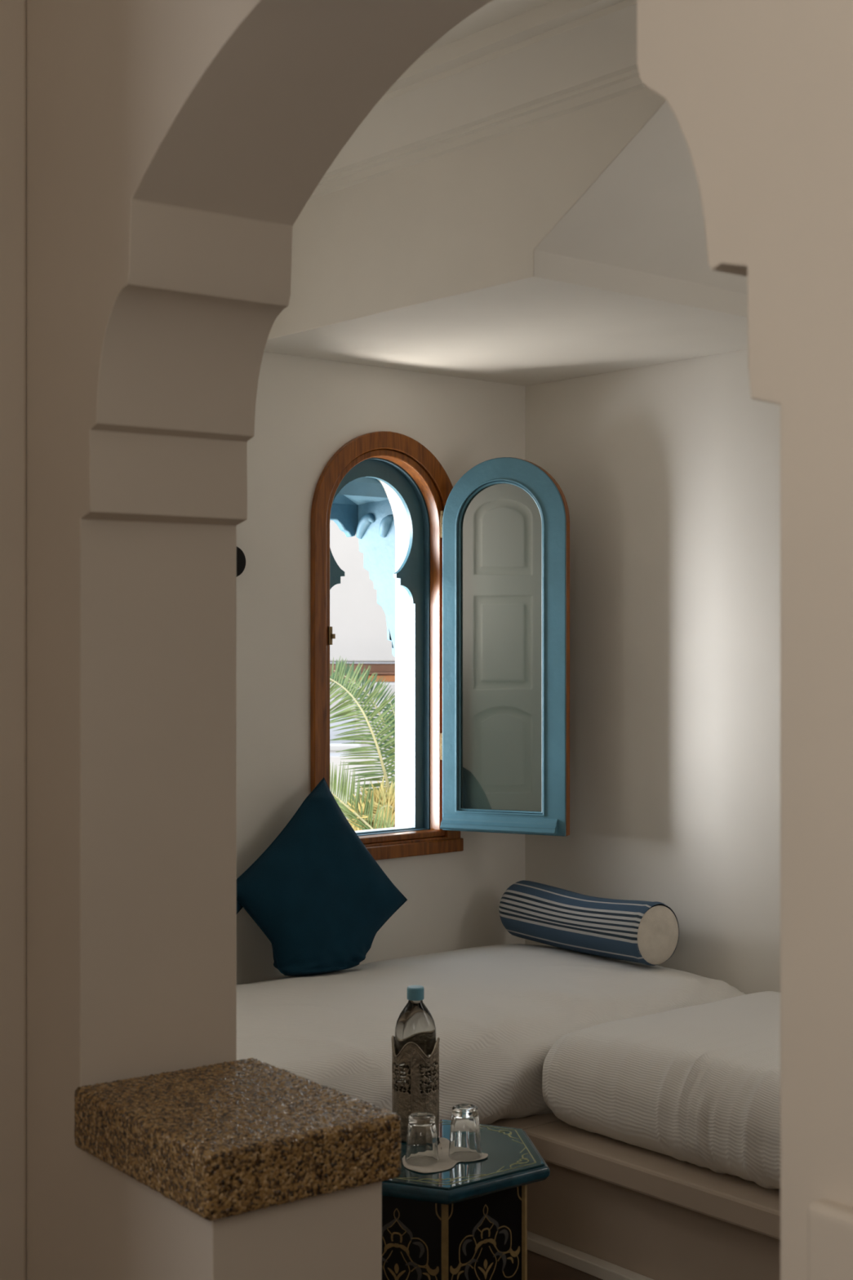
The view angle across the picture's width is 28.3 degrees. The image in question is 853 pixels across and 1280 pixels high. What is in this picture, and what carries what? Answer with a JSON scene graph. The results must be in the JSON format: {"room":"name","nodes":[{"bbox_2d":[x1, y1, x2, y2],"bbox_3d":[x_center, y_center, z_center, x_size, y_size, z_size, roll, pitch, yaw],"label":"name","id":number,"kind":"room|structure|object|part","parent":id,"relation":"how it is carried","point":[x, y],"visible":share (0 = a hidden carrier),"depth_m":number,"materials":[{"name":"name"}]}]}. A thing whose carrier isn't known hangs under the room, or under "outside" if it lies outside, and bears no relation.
{"room":"traditional dwelling","nodes":[
{"label":"traditional dwelling","id":0,"kind":"room"},
{"bbox_2d":[0,0,26,1279],"bbox_3d":[-0.885,0.075,2.301,0.668,3.070,0.137,0,0,-36],"label":"wall","id":1,"kind":"structure","parent":0,"point":[12,12],"depth_m":2.43,"materials":[{"name":"paint"}]},
{"bbox_2d":[329,476,395,657],"bbox_3d":[-0.749,0.730,5.492,1.758,4.160,0.255,0,0,-40],"label":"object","id":2,"kind":"object","parent":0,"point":[362,508],"visible":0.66,"depth_m":5.95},
{"bbox_2d":[236,351,524,984],"bbox_3d":[-1.360,0.075,4.666,4.660,3.070,0.240,0,0,-40],"label":"wall","id":3,"kind":"structure","parent":0,"point":[307,409],"depth_m":5.35,"materials":[{"name":"paint"}]},
{"bbox_2d":[236,546,245,576],"bbox_3d":[-0.596,-0.237,5.117,0.102,0.102,0.056,0,0,-40],"label":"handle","id":4,"kind":"object","parent":3,"relation":"attached to","point":[241,559],"visible":0.22,"depth_m":5.11,"materials":[{"name":"black metal"}]},
{"bbox_2d":[310,431,463,860],"bbox_3d":[-0.149,0.016,5.562,0.620,1.392,0.118,0,0,-40],"label":"window","id":5,"kind":"structure","parent":3,"relation":"in","point":[423,486],"depth_m":5.65,"materials":[{"name":"brown wood"}]},
{"bbox_3d":[-0.114,0.690,5.521,0.621,0.044,0.009,0,0,-40],"label":"sill","id":6,"kind":"part","parent":5,"relation":"part of","materials":[{"name":"brown wood"}]},
{"bbox_2d":[440,457,569,835],"bbox_3d":[0.248,0.017,5.567,0.448,1.236,0.072,0,0,24],"label":"window shutter","id":7,"kind":"object","parent":5,"relation":"attached to","point":[505,522],"visible":1,"depth_m":5.57,"materials":[{"name":"blue wood"}]},
{"bbox_3d":[0.235,0.603,5.551,0.404,0.047,0.032,0,0,24],"label":"drip moulding","id":8,"kind":"part","parent":7,"relation":"part of","materials":[{"name":"blue paint"}]},
{"bbox_3d":[0.240,0.021,5.564,0.316,1.103,0.003,0,0,24],"label":"moulding","id":9,"kind":"part","parent":7,"relation":"part of","materials":[{"name":"blue paint"}]},
{"bbox_3d":[0.249,0.021,5.584,0.303,1.091,0.004,0,0,24],"label":"glass pane","id":10,"kind":"part","parent":7,"relation":"part of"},
{"bbox_2d":[307,0,645,200],"bbox_3d":[0.448,-1.361,3.808,0.160,0.198,3.400,0,0,-40],"label":"trim","id":11,"kind":"structure","parent":3,"relation":"attached to","point":[556,58],"depth_m":4.13,"materials":[{"name":"paint"}]},
{"bbox_2d":[26,0,852,1279],"bbox_3d":[-0.188,0.075,2.124,0.245,3.070,5.350,0,0,-36],"label":"wall","id":12,"kind":"structure","parent":0,"point":[175,149],"depth_m":2.25,"materials":[{"name":"paint"}]},
{"bbox_2d":[74,1057,401,1221],"bbox_3d":[-0.253,0.641,2.213,0.284,0.084,0.373,0,0,-36],"label":"stone slab","id":13,"kind":"object","parent":12,"relation":"on","point":[219,1140],"visible":1,"depth_m":2.12,"materials":[{"name":"brown stone"}]},
{"bbox_2d":[807,1199,852,1279],"bbox_3d":[0.420,1.012,1.079,0.022,1.196,0.447,0,0,-36],"label":"trim","id":14,"kind":"structure","parent":12,"relation":"attached to","point":[829,1223],"depth_m":1.23,"materials":[{"name":"paint"}]},
{"bbox_2d":[422,0,554,54],"bbox_3d":[0.548,-1.535,2.325,4.960,0.150,6.400,0,0,-40],"label":"ceiling","id":15,"kind":"structure","parent":0,"point":[496,11],"depth_m":3.97,"materials":[{"name":"paint"}]},
{"bbox_2d":[263,87,748,386],"bbox_3d":[0.572,-1.175,4.731,1.220,0.569,2.149,0,0,-40],"label":"ceiling","id":16,"kind":"structure","parent":0,"point":[571,245],"depth_m":4.47,"materials":[{"name":"paint"}]},
{"bbox_2d":[527,1249,602,1279],"bbox_3d":[0.548,1.670,2.325,4.960,0.120,6.400,0,0,-40],"label":"floor","id":17,"kind":"structure","parent":0,"point":[540,1267],"depth_m":4.32,"materials":[{"name":"tile"}]},
{"bbox_2d":[382,1119,550,1279],"bbox_3d":[0.009,1.325,3.458,0.471,0.570,0.505,0,0,0],"label":"table","id":18,"kind":"object","parent":17,"relation":"on","point":[467,1220],"visible":0.62,"depth_m":3.30,"materials":[{"name":"teal paint"}]},
{"bbox_3d":[-0.056,1.343,3.302,0.196,0.534,0.012,0,0,22],"label":"panel","id":19,"kind":"part","parent":18,"relation":"part of","materials":[{"name":"black paint"}]},
{"bbox_2d":[391,985,439,1142],"bbox_3d":[-0.023,0.882,3.549,0.101,0.312,0.101,0,0,24],"label":"water bottle","id":20,"kind":"object","parent":18,"relation":"on","point":[415,1046],"visible":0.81,"depth_m":3.51,"materials":[{"name":"clear plastic"}]},
{"bbox_2d":[402,1137,488,1173],"bbox_3d":[0.015,1.037,3.413,0.192,0.004,0.168,0,0,-42],"label":"paper napkin","id":21,"kind":"object","parent":18,"relation":"on","point":[445,1162],"visible":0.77,"depth_m":3.37,"materials":[{"name":"white paper"}]},
{"bbox_2d":[404,1111,439,1165],"bbox_3d":[-0.009,0.992,3.376,0.067,0.090,0.067,0,0,0],"label":"drinking glass","id":22,"kind":"object","parent":21,"relation":"on","point":[421,1148],"visible":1,"depth_m":3.35,"materials":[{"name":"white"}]},
{"bbox_2d":[448,1103,481,1160],"bbox_3d":[0.078,0.988,3.408,0.067,0.098,0.067,0,0,0],"label":"drinking glass","id":23,"kind":"object","parent":21,"relation":"on","point":[464,1144],"visible":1,"depth_m":3.38,"materials":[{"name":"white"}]},
{"bbox_3d":[0.009,1.042,3.458,0.488,0.004,0.423,0,0,-37],"label":"glass","id":24,"kind":"part","parent":18,"relation":"part of","materials":[{"name":"clear glass"}]},
{"bbox_3d":[0.112,1.343,3.324,0.196,0.534,0.012,0,0,-37],"label":"panel","id":25,"kind":"part","parent":18,"relation":"part of","materials":[{"name":"black paint"}]},
{"bbox_2d":[236,943,745,1130],"bbox_3d":[-0.260,1.296,4.723,2.495,0.629,1.088,0,0,-40],"label":"mattress","id":26,"kind":"object","parent":17,"relation":"on","point":[497,1011],"visible":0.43,"depth_m":4.60,"materials":[{"name":"fabric"}]},
{"bbox_2d":[236,900,242,914],"bbox_3d":[-0.761,0.755,4.861,0.570,0.472,0.200,0,0,-40],"label":"cushion","id":27,"kind":"object","parent":26,"relation":"on","point":[239,906],"visible":0.02,"depth_m":5.02,"materials":[{"name":"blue fabric"}]},
{"bbox_2d":[236,777,407,976],"bbox_3d":[-0.323,0.714,5.154,0.258,0.569,0.582,0,0,41],"label":"cushion","id":28,"kind":"object","parent":26,"relation":"on","point":[321,900],"visible":1,"depth_m":5.08,"materials":[{"name":"blue fabric"}]},
{"bbox_2d":[498,880,679,965],"bbox_3d":[0.499,0.901,5.447,0.195,0.201,0.743,0,0,-37],"label":"bolster","id":29,"kind":"object","parent":26,"relation":"on","point":[640,931],"visible":1,"depth_m":5.30,"materials":[{"name":"fabric"}]},
{"bbox_2d":[523,991,780,1279],"bbox_3d":[1.437,1.303,3.845,1.030,0.614,2.580,0,0,-40],"label":"daybed","id":30,"kind":"object","parent":17,"relation":"on","point":[662,1157],"visible":0.73,"depth_m":4.20,"materials":[{"name":"fabric"}]},
{"bbox_3d":[1.080,1.594,3.538,0.041,0.032,2.570,0,0,-40],"label":"skirting","id":31,"kind":"part","parent":30,"relation":"part of","materials":[{"name":"paint"}]},
{"bbox_3d":[1.437,1.145,3.848,1.014,0.298,2.491,0,0,-40],"label":"mattress","id":32,"kind":"part","parent":30,"relation":"part of","materials":[{"name":"white fabric"}]},
{"bbox_2d":[524,349,780,994],"bbox_3d":[2.324,0.075,3.755,0.200,3.070,5.900,0,0,-40],"label":"wall","id":33,"kind":"structure","parent":0,"point":[668,474],"depth_m":5.42,"materials":[{"name":"paint"}]},
{"label":"outside","id":34,"kind":"structure","parent":0,"visible":0},
{"bbox_3d":[-6.500,4.860,23.600,37.000,0.100,32.800,0,0,0],"label":"ground","id":35,"kind":"structure","parent":34,"visible":0},
{"bbox_2d":[329,520,395,819],"bbox_3d":[-0.675,1.171,14.300,3.450,7.278,5.400,0,0,0],"label":"building","id":36,"kind":"structure","parent":35,"relation":"on","point":[358,624],"depth_m":14.00,"materials":[{"name":"paint"}]},
{"bbox_2d":[329,657,395,831],"bbox_3d":[-0.251,2.439,8.785,0.810,4.763,1.057,0,0,0],"label":"palm tree","id":37,"kind":"object","parent":35,"relation":"on","point":[375,809],"visible":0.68,"depth_m":8.50,"materials":[{"name":"green plant"}]}
]}

